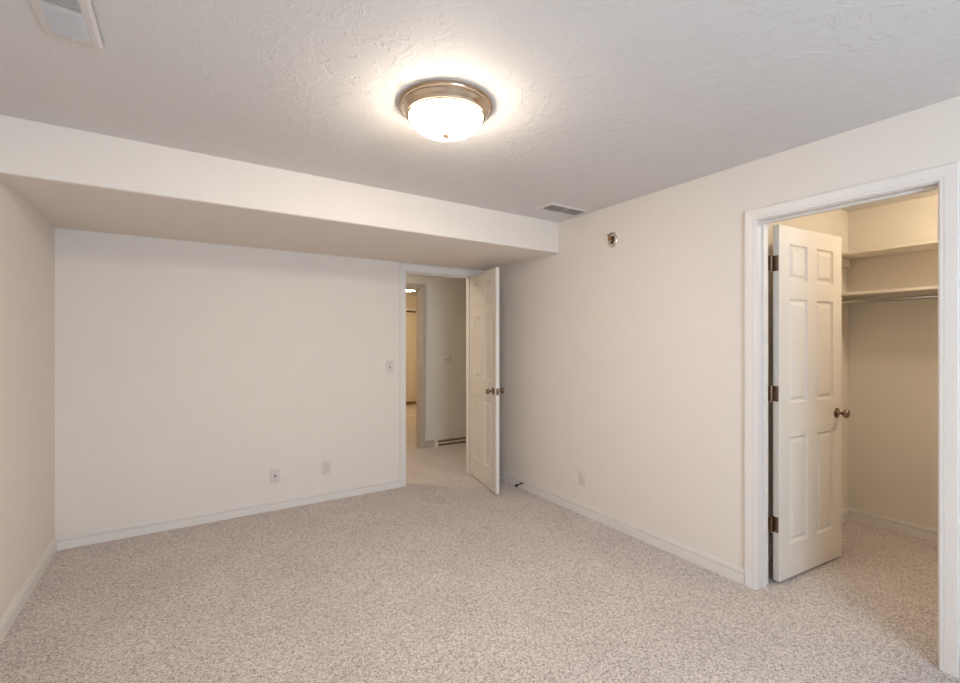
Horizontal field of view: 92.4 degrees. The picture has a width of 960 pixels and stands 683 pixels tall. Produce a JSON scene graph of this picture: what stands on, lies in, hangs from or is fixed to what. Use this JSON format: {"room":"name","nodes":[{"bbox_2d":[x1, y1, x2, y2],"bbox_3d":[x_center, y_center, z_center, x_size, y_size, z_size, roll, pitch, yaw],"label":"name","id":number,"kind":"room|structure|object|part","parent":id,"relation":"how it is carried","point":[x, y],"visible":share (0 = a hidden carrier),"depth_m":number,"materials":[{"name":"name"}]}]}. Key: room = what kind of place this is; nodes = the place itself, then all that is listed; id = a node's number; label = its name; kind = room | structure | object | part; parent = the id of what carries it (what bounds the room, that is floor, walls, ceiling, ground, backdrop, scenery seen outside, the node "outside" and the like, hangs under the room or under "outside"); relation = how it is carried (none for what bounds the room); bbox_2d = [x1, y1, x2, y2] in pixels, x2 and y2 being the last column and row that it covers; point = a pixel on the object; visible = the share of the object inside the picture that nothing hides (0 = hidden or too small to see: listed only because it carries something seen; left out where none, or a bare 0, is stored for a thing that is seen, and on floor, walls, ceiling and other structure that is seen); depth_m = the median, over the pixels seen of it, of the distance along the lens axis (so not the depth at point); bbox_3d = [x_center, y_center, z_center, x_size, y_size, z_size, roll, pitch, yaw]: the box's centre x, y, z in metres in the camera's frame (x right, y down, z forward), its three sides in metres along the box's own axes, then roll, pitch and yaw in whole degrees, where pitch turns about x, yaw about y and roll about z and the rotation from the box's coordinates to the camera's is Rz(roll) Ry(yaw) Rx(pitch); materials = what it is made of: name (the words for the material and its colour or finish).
{"room":"empty bedroom","nodes":[
{"label":"empty bedroom","id":0,"kind":"room"},
{"bbox_2d":[0,180,54,618],"bbox_3d":[-1.291,0.185,0.577,0.120,2.390,6.010,0,0,-33],"label":"wall","id":1,"kind":"structure","parent":0,"point":[27,239],"depth_m":2.46,"materials":[{"name":"paint"}]},
{"bbox_2d":[0,537,56,643],"bbox_3d":[-1.237,1.335,0.616,0.014,0.090,5.777,0,0,-33],"label":"baseboard","id":2,"kind":"structure","parent":1,"relation":"attached to","point":[20,599],"depth_m":2.44,"materials":[{"name":"wood"}]},
{"bbox_2d":[55,228,483,536],"bbox_3d":[-0.609,0.185,4.527,5.312,2.390,0.113,0,0,-33],"label":"wall","id":3,"kind":"structure","parent":0,"point":[187,373],"depth_m":3.52,"materials":[{"name":"paint"}]},
{"bbox_2d":[56,478,399,550],"bbox_3d":[-1.380,1.335,3.954,3.394,0.090,0.014,0,0,-33],"label":"baseboard","id":4,"kind":"structure","parent":3,"relation":"attached to","point":[68,541],"depth_m":3.52,"materials":[{"name":"wood"}]},
{"bbox_2d":[270,468,279,483],"bbox_3d":[-1.675,1.100,3.762,0.070,0.114,0.016,0,0,-33],"label":"cable jack","id":5,"kind":"object","parent":3,"relation":"attached to","point":[274,473],"visible":1,"depth_m":3.76,"materials":[{"name":"beige plastic"}]},
{"bbox_2d":[322,460,329,474],"bbox_3d":[-1.333,1.092,3.987,0.070,0.114,0.010,0,0,-33],"label":"wall outlet","id":6,"kind":"object","parent":3,"relation":"attached to","point":[325,464],"visible":1,"depth_m":3.98,"materials":[{"name":"beige plastic"}]},
{"bbox_2d":[324,464,327,471],"bbox_3d":[-1.331,1.092,3.985,0.033,0.067,0.004,0,0,-33],"label":"receptacle","id":7,"kind":"object","parent":6,"relation":"attached to","point":[325,465],"depth_m":3.98,"materials":[{"name":"beige plastic"}]},
{"bbox_2d":[386,361,393,372],"bbox_3d":[-0.840,0.237,4.300,0.070,0.114,0.018,0,0,-33],"label":"light switch","id":8,"kind":"object","parent":3,"relation":"attached to","point":[389,364],"visible":1,"depth_m":4.30,"materials":[{"name":"beige plastic"}]},
{"bbox_2d":[406,271,470,472],"bbox_3d":[-0.427,0.345,4.644,0.776,2.070,0.115,0,0,-33],"label":"trim","id":9,"kind":"structure","parent":3,"relation":"attached to","point":[467,278],"depth_m":4.83,"materials":[{"name":"wood"}]},
{"bbox_2d":[400,264,477,486],"bbox_3d":[-0.393,0.322,4.590,0.870,2.117,0.015,0,0,-33],"label":"trim","id":10,"kind":"structure","parent":3,"relation":"attached to","point":[403,267],"depth_m":4.37,"materials":[{"name":"wood"}]},
{"bbox_2d":[470,267,503,493],"bbox_3d":[0.038,0.350,4.441,0.172,2.030,0.718,0,0,-20],"label":"door","id":11,"kind":"structure","parent":3,"relation":"in","point":[484,287],"depth_m":4.38,"materials":[{"name":"wood"}]},
{"bbox_3d":[0.087,0.450,4.151,0.068,0.066,0.066,0,0,-20],"label":"knob","id":12,"kind":"part","parent":11,"relation":"part of","materials":[{"name":"brown metal"}]},
{"bbox_2d":[0,115,557,270],"bbox_3d":[-1.059,-0.881,3.457,3.394,0.258,1.197,0,0,-33],"label":"ceiling soffit","id":13,"kind":"structure","parent":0,"point":[75,179],"depth_m":2.77,"materials":[{"name":"paint"}]},
{"bbox_2d":[406,295,416,312],"bbox_3d":[-2.519,0.185,9.801,4.400,2.390,0.800,0,0,-33],"label":"wall","id":14,"kind":"structure","parent":0,"point":[411,300],"depth_m":10.00,"materials":[{"name":"paint"}]},
{"bbox_2d":[406,308,416,310],"bbox_3d":[-1.416,0.330,10.028,1.520,2.100,0.015,0,0,-33],"label":"trim","id":15,"kind":"structure","parent":14,"relation":"attached to","point":[407,309],"depth_m":9.97,"materials":[{"name":"wood"}]},
{"bbox_2d":[406,402,416,404],"bbox_3d":[-1.450,1.355,10.081,1.400,0.050,0.070,0,0,-33],"label":"trim","id":16,"kind":"structure","parent":14,"relation":"attached to","point":[407,403],"depth_m":10.03,"materials":[{"name":"brown wood"}]},
{"bbox_2d":[414,312,416,400],"bbox_3d":[-1.154,0.338,10.259,0.685,1.945,0.030,0,0,-33],"label":"door","id":17,"kind":"structure","parent":14,"relation":"in","point":[415,314],"depth_m":10.07,"materials":[{"name":"wood"}]},
{"bbox_2d":[406,312,413,401],"bbox_3d":[-1.734,0.338,9.885,0.685,1.945,0.030,0,0,-33],"label":"door","id":18,"kind":"structure","parent":17,"relation":"attached to","point":[409,315],"depth_m":10.00,"materials":[{"name":"wood"}]},
{"bbox_2d":[406,274,465,440],"bbox_3d":[-0.776,0.185,5.995,4.000,2.390,0.115,0,0,-33],"label":"wall","id":19,"kind":"structure","parent":0,"point":[445,297],"depth_m":6.12,"materials":[{"name":"paint"}]},
{"bbox_2d":[406,283,424,448],"bbox_3d":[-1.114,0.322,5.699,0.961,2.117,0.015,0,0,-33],"label":"trim","id":20,"kind":"structure","parent":19,"relation":"attached to","point":[408,285],"depth_m":5.93,"materials":[{"name":"beige wood"}]},
{"bbox_2d":[425,440,434,447],"bbox_3d":[-0.741,1.335,5.941,4.000,0.090,0.014,0,0,-33],"label":"baseboard","id":21,"kind":"structure","parent":19,"relation":"attached to","point":[430,443],"depth_m":6.00,"materials":[{"name":"beige wood"}]},
{"bbox_2d":[444,354,451,362],"bbox_3d":[-0.427,0.230,6.141,0.116,0.114,0.018,0,0,-33],"label":"light switch","id":22,"kind":"object","parent":19,"relation":"attached to","point":[447,357],"visible":1,"depth_m":6.14,"materials":[{"name":"beige plastic"}]},
{"bbox_2d":[435,437,465,446],"bbox_3d":[-0.225,1.340,6.243,0.845,0.080,0.066,0,0,-33],"label":"air vent","id":23,"kind":"object","parent":19,"relation":"in","point":[462,440],"visible":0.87,"depth_m":6.12,"materials":[{"name":"metal"}]},
{"bbox_2d":[0,0,959,294],"bbox_3d":[-0.151,-1.070,4.843,7.400,0.120,12.100,0,0,-33],"label":"ceiling","id":24,"kind":"structure","parent":0,"point":[598,104],"depth_m":1.76,"materials":[{"name":"white paint"}]},
{"bbox_2d":[28,0,102,48],"bbox_3d":[-1.255,-1.002,1.378,0.155,0.015,0.377,0,0,-33],"label":"ceiling vent","id":25,"kind":"object","parent":24,"relation":"in","point":[74,20],"visible":1,"depth_m":1.43,"materials":[{"name":"metal"}]},
{"bbox_2d":[399,80,492,140],"bbox_3d":[-0.145,-0.940,1.971,0.401,0.140,0.401,0,0,-33],"label":"ceiling light","id":26,"kind":"object","parent":24,"relation":"attached to","point":[440,110],"visible":1,"depth_m":1.86,"materials":[{"name":"white glass"}]},
{"bbox_3d":[-0.145,-0.923,1.971,0.315,0.078,0.315,0,0,-33],"label":"lamp shade","id":27,"kind":"part","parent":26,"relation":"part of","materials":[{"name":"white glass"}]},
{"bbox_2d":[536,203,590,216],"bbox_3d":[0.643,-1.005,3.525,0.405,0.011,0.175,0,0,-33],"label":"ceiling vent","id":28,"kind":"object","parent":24,"relation":"in","point":[552,207],"visible":1,"depth_m":3.51,"materials":[{"name":"metal"}]},
{"bbox_2d":[0,401,959,682],"bbox_3d":[-0.151,1.440,4.843,7.400,0.120,12.100,0,0,-33],"label":"floor","id":29,"kind":"structure","parent":0,"point":[441,576],"depth_m":2.41,"materials":[{"name":"carpet"}]},
{"bbox_2d":[484,96,959,567],"bbox_3d":[1.658,0.185,2.485,0.118,2.390,5.777,0,0,-33],"label":"wall","id":30,"kind":"structure","parent":0,"point":[621,366],"depth_m":3.08,"materials":[{"name":"paint"}]},
{"bbox_2d":[579,471,584,486],"bbox_3d":[0.814,1.099,3.676,0.009,0.114,0.070,0,0,-33],"label":"wall outlet","id":31,"kind":"object","parent":30,"relation":"attached to","point":[581,474],"visible":1,"depth_m":3.67,"materials":[{"name":"beige plastic"}]},
{"bbox_2d":[607,232,616,247],"bbox_3d":[0.967,-0.756,3.411,0.038,0.122,0.090,0,0,-33],"label":"sprinkler","id":32,"kind":"object","parent":30,"relation":"attached to","point":[612,237],"visible":1,"depth_m":3.41,"materials":[{"name":"silver metal"}]},
{"bbox_2d":[499,469,959,678],"bbox_3d":[1.603,1.335,2.450,0.014,0.090,5.777,0,0,-33],"label":"baseboard","id":33,"kind":"structure","parent":30,"relation":"attached to","point":[724,568],"depth_m":3.21,"materials":[{"name":"wood"}]},
{"bbox_2d":[768,224,849,581],"bbox_3d":[1.976,0.350,2.777,0.743,2.030,0.172,0,0,-28],"label":"door","id":34,"kind":"structure","parent":30,"relation":"in","point":[805,524],"depth_m":2.75,"materials":[{"name":"wood"}]},
{"bbox_3d":[2.267,0.450,2.874,0.066,0.066,0.068,0,0,-28],"label":"knob","id":35,"kind":"part","parent":34,"relation":"part of","materials":[{"name":"brown metal"}]},
{"bbox_2d":[744,162,959,677],"bbox_3d":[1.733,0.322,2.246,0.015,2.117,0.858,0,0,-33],"label":"trim","id":36,"kind":"structure","parent":30,"relation":"attached to","point":[948,175],"depth_m":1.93,"materials":[{"name":"wood"}]},
{"bbox_2d":[768,209,847,544],"bbox_3d":[2.232,0.185,3.235,1.660,2.390,0.100,0,0,-33],"label":"wall","id":37,"kind":"structure","parent":0,"point":[835,223],"depth_m":3.38,"materials":[{"name":"paint"}]},
{"bbox_2d":[768,507,937,560],"bbox_3d":[2.694,1.335,2.428,1.560,0.090,1.757,0,0,-33],"label":"baseboard","id":38,"kind":"structure","parent":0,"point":[912,529],"depth_m":3.35,"materials":[{"name":"wood"}]},
{"bbox_2d":[848,195,937,528],"bbox_3d":[3.391,0.185,2.878,0.100,2.390,1.757,0,0,-33],"label":"wall","id":39,"kind":"structure","parent":0,"point":[893,345],"depth_m":3.36,"materials":[{"name":"paint"}]},
{"bbox_2d":[842,240,937,267],"bbox_3d":[3.220,-0.611,2.768,0.304,0.083,1.755,0,0,-33],"label":"closet shelf","id":40,"kind":"object","parent":39,"relation":"attached to","point":[933,244],"visible":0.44,"depth_m":3.23,"materials":[{"name":"wood"}]},
{"bbox_2d":[842,286,937,305],"bbox_3d":[3.220,-0.315,2.768,0.304,0.083,1.755,0,0,-33],"label":"closet shelf","id":41,"kind":"object","parent":39,"relation":"attached to","point":[931,289],"visible":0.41,"depth_m":3.23,"materials":[{"name":"wood"}]},
{"bbox_2d":[842,294,937,303],"bbox_3d":[3.132,-0.292,2.708,0.048,0.048,1.722,0,0,-33],"label":"closet rod","id":42,"kind":"object","parent":41,"relation":"hanging from","point":[932,296],"visible":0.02,"depth_m":3.16,"materials":[{"name":"metal"}]}
]}

